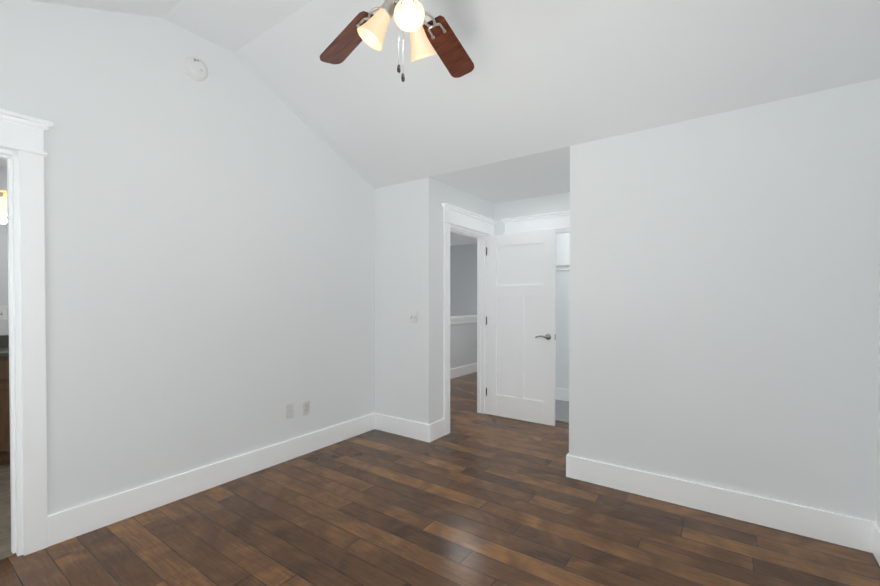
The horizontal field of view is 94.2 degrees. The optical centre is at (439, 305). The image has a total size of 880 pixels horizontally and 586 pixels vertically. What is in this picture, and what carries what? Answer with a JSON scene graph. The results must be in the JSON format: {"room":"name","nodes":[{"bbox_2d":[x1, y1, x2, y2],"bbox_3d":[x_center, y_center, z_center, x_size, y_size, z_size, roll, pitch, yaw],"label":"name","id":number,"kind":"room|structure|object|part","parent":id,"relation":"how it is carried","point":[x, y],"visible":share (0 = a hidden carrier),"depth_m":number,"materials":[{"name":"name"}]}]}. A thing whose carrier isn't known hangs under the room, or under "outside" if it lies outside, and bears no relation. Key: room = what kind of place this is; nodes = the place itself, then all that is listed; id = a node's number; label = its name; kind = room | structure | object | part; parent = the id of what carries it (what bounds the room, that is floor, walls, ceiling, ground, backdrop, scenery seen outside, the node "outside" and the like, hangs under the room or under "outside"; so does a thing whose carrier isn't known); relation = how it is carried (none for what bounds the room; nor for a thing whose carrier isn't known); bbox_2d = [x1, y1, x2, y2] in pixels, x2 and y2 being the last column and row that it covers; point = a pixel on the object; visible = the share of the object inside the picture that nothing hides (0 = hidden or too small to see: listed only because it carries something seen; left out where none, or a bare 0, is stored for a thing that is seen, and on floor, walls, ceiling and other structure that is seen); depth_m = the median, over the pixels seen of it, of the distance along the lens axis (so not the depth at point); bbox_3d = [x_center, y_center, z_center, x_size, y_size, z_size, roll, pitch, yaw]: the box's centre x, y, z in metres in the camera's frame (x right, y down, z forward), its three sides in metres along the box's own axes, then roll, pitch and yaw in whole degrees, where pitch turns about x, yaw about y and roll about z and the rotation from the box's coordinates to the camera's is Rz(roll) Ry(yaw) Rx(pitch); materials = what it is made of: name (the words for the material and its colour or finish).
{"room":"empty bedroom","nodes":[
{"label":"empty bedroom","id":0,"kind":"room"},
{"bbox_2d":[0,166,6,214],"bbox_3d":[-3.810,-0.055,3.572,0.120,2.600,3.290,0,1,35],"label":"wall","id":1,"kind":"structure","parent":0,"point":[3,178],"depth_m":3.52,"materials":[{"name":"paint"}]},
{"bbox_2d":[0,190,6,214],"bbox_3d":[-3.760,-0.908,3.417,0.127,0.250,0.289,0,1,35],"label":"wall lamp","id":2,"kind":"object","parent":1,"relation":"attached to","point":[3,203],"visible":0.58,"depth_m":3.45,"materials":[{"name":"yellow glass"}]},
{"bbox_2d":[0,307,7,319],"bbox_3d":[-3.788,0.066,3.473,0.016,0.116,0.165,0,1,35],"label":"bathroom light switch","id":3,"kind":"object","parent":1,"relation":"attached to","point":[3,313],"visible":1,"depth_m":3.52,"materials":[{"name":"white plastic"}]},
{"bbox_2d":[0,214,8,334],"bbox_3d":[-3.812,-0.266,3.455,0.006,1.035,1.180,0,1,35],"label":"bathroom mirror","id":4,"kind":"object","parent":1,"relation":"attached to","point":[4,327],"depth_m":3.53,"materials":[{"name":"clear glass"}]},
{"bbox_2d":[0,335,8,346],"bbox_3d":[-3.806,0.306,3.457,0.020,0.100,1.220,0,1,35],"label":"backsplash","id":5,"kind":"structure","parent":1,"relation":"attached to","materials":[{"name":"stone"}]},
{"bbox_2d":[0,463,15,559],"bbox_3d":[-3.038,1.299,3.040,2.570,0.104,3.290,0,1,35],"label":"floor","id":6,"kind":"structure","parent":0,"point":[5,522],"depth_m":2.47,"materials":[{"name":"beige tile"}]},
{"bbox_2d":[0,335,9,464],"bbox_3d":[-3.581,0.713,3.302,0.571,1.061,1.220,0,1,35],"label":"bathroom vanity","id":7,"kind":"object","parent":6,"relation":"on","point":[4,409],"visible":0.08,"depth_m":3.17,"materials":[{"name":"brown wood"}]},
{"bbox_3d":[-3.383,0.497,3.159,0.020,0.145,0.376,0,1,35],"label":"drawer","id":8,"kind":"part","parent":7,"relation":"part of","materials":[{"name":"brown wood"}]},
{"bbox_2d":[0,347,8,356],"bbox_3d":[-3.584,0.376,3.300,0.563,0.035,1.220,0,1,35],"label":"countertop","id":9,"kind":"structure","parent":7,"relation":"on","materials":[{"name":"stone"}]},
{"bbox_2d":[28,0,180,17],"bbox_3d":[-0.888,-1.437,0.718,3.770,0.995,2.036,0,1,35],"label":"ceiling slope","id":10,"kind":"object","parent":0,"point":[158,8],"visible":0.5,"depth_m":2.34,"materials":[{"name":"paint"}]},
{"bbox_2d":[0,0,374,527],"bbox_3d":[-1.630,-0.307,2.840,0.120,3.120,3.440,0,1,35],"label":"wall","id":11,"kind":"structure","parent":0,"point":[209,269],"depth_m":2.64,"materials":[{"name":"paint"}]},
{"bbox_2d":[0,108,53,555],"bbox_3d":[-2.374,0.160,1.755,0.182,2.210,1.048,0,1,35],"label":"door frame","id":12,"kind":"structure","parent":11,"relation":"attached to","point":[33,350],"depth_m":2.07,"materials":[{"name":"paint"}]},
{"bbox_2d":[184,57,207,80],"bbox_3d":[-1.608,-1.576,2.713,0.046,0.144,0.144,0,1,35],"label":"smoke detector","id":13,"kind":"object","parent":11,"relation":"attached to","point":[196,68],"visible":1,"depth_m":2.69,"materials":[{"name":"white plastic"}]},
{"bbox_2d":[48,413,374,546],"bbox_3d":[-1.352,1.170,3.131,0.016,0.160,2.430,0,1,35],"label":"baseboard","id":14,"kind":"structure","parent":11,"relation":"attached to","point":[67,524],"depth_m":2.68,"materials":[{"name":"paint"}]},
{"bbox_2d":[286,403,293,418],"bbox_3d":[-1.215,0.858,3.319,0.017,0.116,0.072,0,1,35],"label":"outlet","id":15,"kind":"object","parent":11,"relation":"attached to","point":[289,411],"visible":1,"depth_m":3.32,"materials":[{"name":"white plastic"}]},
{"bbox_2d":[302,400,309,415],"bbox_3d":[-1.129,0.862,3.448,0.008,0.116,0.072,0,1,35],"label":"duplex electrical outlet","id":16,"kind":"object","parent":11,"relation":"attached to","point":[305,407],"visible":1,"depth_m":3.44,"materials":[{"name":"white plastic"}]},
{"bbox_2d":[163,0,311,52],"bbox_3d":[-0.170,-1.870,1.727,3.770,0.150,0.448,0,1,35],"label":"ceiling","id":17,"kind":"structure","parent":0,"point":[233,26],"depth_m":2.56,"materials":[{"name":"paint"}]},
{"bbox_2d":[320,0,473,81],"bbox_3d":[-0.156,-1.375,1.833,1.264,0.842,1.258,0,1,35],"label":"ceiling fan","id":18,"kind":"object","parent":17,"relation":"hanging from","point":[370,29],"visible":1,"depth_m":1.97,"materials":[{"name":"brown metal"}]},
{"bbox_3d":[-0.470,-1.374,2.119,0.422,0.085,0.193,0,1,35],"label":"blade","id":19,"kind":"part","parent":18,"relation":"part of","materials":[{"name":"brown wood"}]},
{"bbox_3d":[-0.295,-1.219,1.794,0.142,0.162,0.130,0,1,35],"label":"lamp shade","id":20,"kind":"part","parent":18,"relation":"part of","materials":[{"name":"white glass"}]},
{"bbox_2d":[378,0,394,20],"bbox_3d":[-0.233,-1.299,1.796,0.075,0.074,0.072,0,1,35],"label":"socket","id":21,"kind":"object","parent":18,"relation":"attached to","point":[386,11],"depth_m":1.77,"materials":[{"name":"silver metal"}]},
{"bbox_3d":[-0.175,-1.195,1.736,0.003,0.340,0.003,0,1,35],"label":"chain","id":22,"kind":"part","parent":18,"relation":"part of","materials":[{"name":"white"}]},
{"bbox_3d":[-0.157,-0.972,1.743,0.017,0.037,0.017,0,1,35],"label":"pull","id":23,"kind":"part","parent":18,"relation":"part of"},
{"bbox_3d":[-0.131,-1.234,1.682,0.066,0.098,0.064,0,1,35],"label":"bulb","id":24,"kind":"part","parent":18,"relation":"part of","materials":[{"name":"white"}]},
{"bbox_3d":[-0.127,-1.217,1.660,0.138,0.162,0.135,0,1,35],"label":"lamp shade","id":25,"kind":"part","parent":18,"relation":"part of","materials":[{"name":"white glass"}]},
{"bbox_3d":[-0.091,-1.220,1.914,0.126,0.162,0.149,0,1,35],"label":"lamp shade","id":26,"kind":"part","parent":18,"relation":"part of","materials":[{"name":"white glass"}]},
{"bbox_3d":[0.048,-1.375,2.198,0.180,0.085,0.426,0,1,35],"label":"blade","id":27,"kind":"part","parent":18,"relation":"part of","materials":[{"name":"brown wood"}]},
{"bbox_2d":[0,146,569,245],"bbox_3d":[-0.184,-1.258,3.858,6.250,0.180,7.970,0,1,35],"label":"ceiling","id":28,"kind":"structure","parent":0,"point":[546,173],"depth_m":3.75,"materials":[{"name":"paint"}]},
{"bbox_2d":[0,372,879,585],"bbox_3d":[0.468,1.297,3.424,4.650,0.100,7.970,0,1,35],"label":"floor","id":29,"kind":"structure","parent":0,"point":[473,497],"depth_m":2.26,"materials":[{"name":"brown wood"}]},
{"bbox_2d":[450,322,476,368],"bbox_3d":[-0.225,0.726,6.305,0.120,0.980,3.820,0,1,35],"label":"wall","id":30,"kind":"structure","parent":0,"point":[463,344],"depth_m":7.09,"materials":[{"name":"paint"}]},
{"bbox_2d":[450,315,476,319],"bbox_3d":[-0.223,0.213,6.298,0.185,0.045,3.820,0,1,35],"label":"trim","id":31,"kind":"structure","parent":30,"relation":"on","point":[462,317],"depth_m":7.02,"materials":[{"name":"paint"}]},
{"bbox_2d":[450,363,476,378],"bbox_3d":[-0.170,1.136,6.270,0.016,0.160,3.820,0,1,35],"label":"baseboard","id":32,"kind":"structure","parent":30,"relation":"attached to","point":[462,370],"depth_m":7.07,"materials":[{"name":"paint"}]},
{"bbox_2d":[450,318,476,324],"bbox_3d":[-0.169,0.276,6.260,0.018,0.080,3.820,0,1,35],"label":"trim","id":33,"kind":"structure","parent":30,"relation":"attached to","point":[462,321],"depth_m":7.04,"materials":[{"name":"paint"}]},
{"bbox_2d":[450,243,476,315],"bbox_3d":[0.873,-0.007,7.933,3.280,2.410,0.120,0,1,35],"label":"wall","id":34,"kind":"structure","parent":0,"point":[463,280],"depth_m":8.14,"materials":[{"name":"paint"}]},
{"bbox_2d":[437,181,493,420],"bbox_3d":[0.281,0.032,4.364,0.120,2.410,1.250,0,1,35],"label":"wall","id":35,"kind":"structure","parent":0,"point":[442,192],"depth_m":3.89,"materials":[{"name":"paint"}]},
{"bbox_2d":[428,419,444,441],"bbox_3d":[-0.033,1.163,3.817,0.016,0.160,0.246,0,1,35],"label":"baseboard","id":36,"kind":"structure","parent":35,"relation":"attached to","point":[437,430],"depth_m":3.80,"materials":[{"name":"paint"}]},
{"bbox_2d":[441,203,497,434],"bbox_3d":[0.286,0.132,4.343,0.192,2.210,1.068,0,1,35],"label":"door frame","id":37,"kind":"structure","parent":35,"relation":"attached to","point":[446,321],"depth_m":4.33,"materials":[{"name":"paint"}]},
{"bbox_2d":[486,229,555,425],"bbox_3d":[0.852,0.224,4.397,0.790,2.000,0.143,0,1,35],"label":"hall door","id":38,"kind":"structure","parent":35,"relation":"in","point":[521,317],"depth_m":4.36,"materials":[{"name":"paint"}]},
{"bbox_3d":[0.849,-0.158,4.381,0.542,0.125,0.013,0,1,35],"label":"rail","id":39,"kind":"part","parent":38,"relation":"part of","materials":[{"name":"paint"}]},
{"bbox_3d":[0.849,1.107,4.395,0.542,0.235,0.013,0,1,35],"label":"rail","id":40,"kind":"part","parent":38,"relation":"part of","materials":[{"name":"paint"}]},
{"bbox_3d":[0.849,-0.713,4.375,0.542,0.125,0.013,0,1,35],"label":"rail","id":41,"kind":"part","parent":38,"relation":"part of","materials":[{"name":"paint"}]},
{"bbox_2d":[494,192,569,234],"bbox_3d":[1.089,0.030,4.484,1.060,2.410,0.120,0,1,35],"label":"wall","id":42,"kind":"structure","parent":0,"point":[543,204],"depth_m":4.48,"materials":[{"name":"paint"}]},
{"bbox_2d":[501,210,569,221],"bbox_3d":[1.136,-0.963,4.333,1.068,0.020,0.054,0,1,35],"label":"door frame","id":43,"kind":"structure","parent":42,"relation":"attached to","point":[538,215],"depth_m":4.38,"materials":[{"name":"paint"}]},
{"bbox_2d":[503,213,569,222],"bbox_3d":[1.141,-0.943,4.340,1.036,0.020,0.038,0,1,35],"label":"door frame","id":44,"kind":"structure","parent":42,"relation":"attached to","point":[548,216],"depth_m":4.39,"materials":[{"name":"paint"}]},
{"bbox_2d":[503,226,569,234],"bbox_3d":[1.143,-0.807,4.344,1.024,0.018,0.032,0,1,35],"label":"door frame","id":45,"kind":"structure","parent":42,"relation":"attached to","point":[567,227],"depth_m":4.37,"materials":[{"name":"paint"}]},
{"bbox_2d":[505,215,569,232],"bbox_3d":[1.146,-0.875,4.348,1.000,0.117,0.020,0,1,35],"label":"door frame","id":46,"kind":"structure","parent":42,"relation":"attached to","point":[543,223],"depth_m":4.40,"materials":[{"name":"paint"}]},
{"bbox_2d":[556,229,569,233],"bbox_3d":[1.186,-0.785,4.406,0.820,0.019,0.120,0,1,35],"label":"door frame","id":47,"kind":"structure","parent":42,"relation":"attached to","point":[562,231],"depth_m":4.29,"materials":[{"name":"paint"}]},
{"bbox_2d":[234,0,879,188],"bbox_3d":[0.372,-1.553,2.495,3.770,0.800,1.426,0,1,35],"label":"ceiling slope","id":48,"kind":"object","parent":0,"point":[545,75],"visible":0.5,"depth_m":2.47,"materials":[{"name":"paint"}]},
{"bbox_2d":[555,400,568,422],"bbox_3d":[1.824,1.278,4.620,2.120,0.112,1.050,0,1,35],"label":"floor","id":49,"kind":"structure","parent":0,"point":[561,411],"depth_m":4.72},
{"bbox_2d":[555,233,569,389],"bbox_3d":[2.068,0.025,4.967,2.340,2.410,0.120,0,1,35],"label":"wall","id":50,"kind":"structure","parent":0,"point":[562,313],"depth_m":5.25,"materials":[{"name":"paint"}]},
{"bbox_2d":[555,388,568,400],"bbox_3d":[2.028,1.151,4.924,2.100,0.160,0.016,0,1,35],"label":"baseboard","id":51,"kind":"structure","parent":50,"relation":"attached to","point":[562,394],"depth_m":5.24,"materials":[{"name":"paint"}]},
{"bbox_2d":[556,264,569,270],"bbox_3d":[1.942,-0.338,4.786,2.080,0.360,0.308,0,1,35],"label":"closet shelf","id":52,"kind":"object","parent":50,"relation":"attached to","point":[562,266],"depth_m":4.97,"materials":[{"name":"white wood"}]},
{"bbox_2d":[375,78,879,521],"bbox_3d":[0.819,-0.030,3.143,3.530,2.560,0.120,0,1,35],"label":"wall","id":53,"kind":"structure","parent":0,"point":[724,302],"depth_m":2.46,"materials":[{"name":"paint"}]},
{"bbox_2d":[375,413,429,441],"bbox_3d":[-0.377,1.161,3.919,0.696,0.160,0.016,0,1,35],"label":"baseboard","id":54,"kind":"structure","parent":53,"relation":"attached to","point":[405,428],"depth_m":3.90,"materials":[{"name":"paint"}]},
{"bbox_2d":[408,311,417,323],"bbox_3d":[-0.253,0.107,3.820,0.116,0.116,0.016,0,1,35],"label":"bedroom light switch","id":55,"kind":"object","parent":53,"relation":"attached to","point":[412,316],"visible":1,"depth_m":3.82,"materials":[{"name":"white plastic"}]},
{"bbox_2d":[566,455,873,552],"bbox_3d":[1.573,1.176,2.538,1.586,0.160,0.016,0,1,35],"label":"baseboard","id":56,"kind":"structure","parent":53,"relation":"attached to","point":[841,529],"depth_m":2.42,"materials":[{"name":"paint"}]},
{"bbox_2d":[876,243,879,526],"bbox_3d":[1.178,-0.281,0.490,0.120,3.120,4.030,0,1,35],"label":"wall","id":57,"kind":"structure","parent":0,"point":[878,476],"depth_m":2.06,"materials":[{"name":"paint"}]},
{"bbox_2d":[872,522,879,564],"bbox_3d":[1.122,1.198,0.545,0.016,0.160,3.790,0,1,35],"label":"baseboard","id":58,"kind":"structure","parent":57,"relation":"attached to","point":[876,542],"depth_m":2.03,"materials":[{"name":"paint"}]}
]}

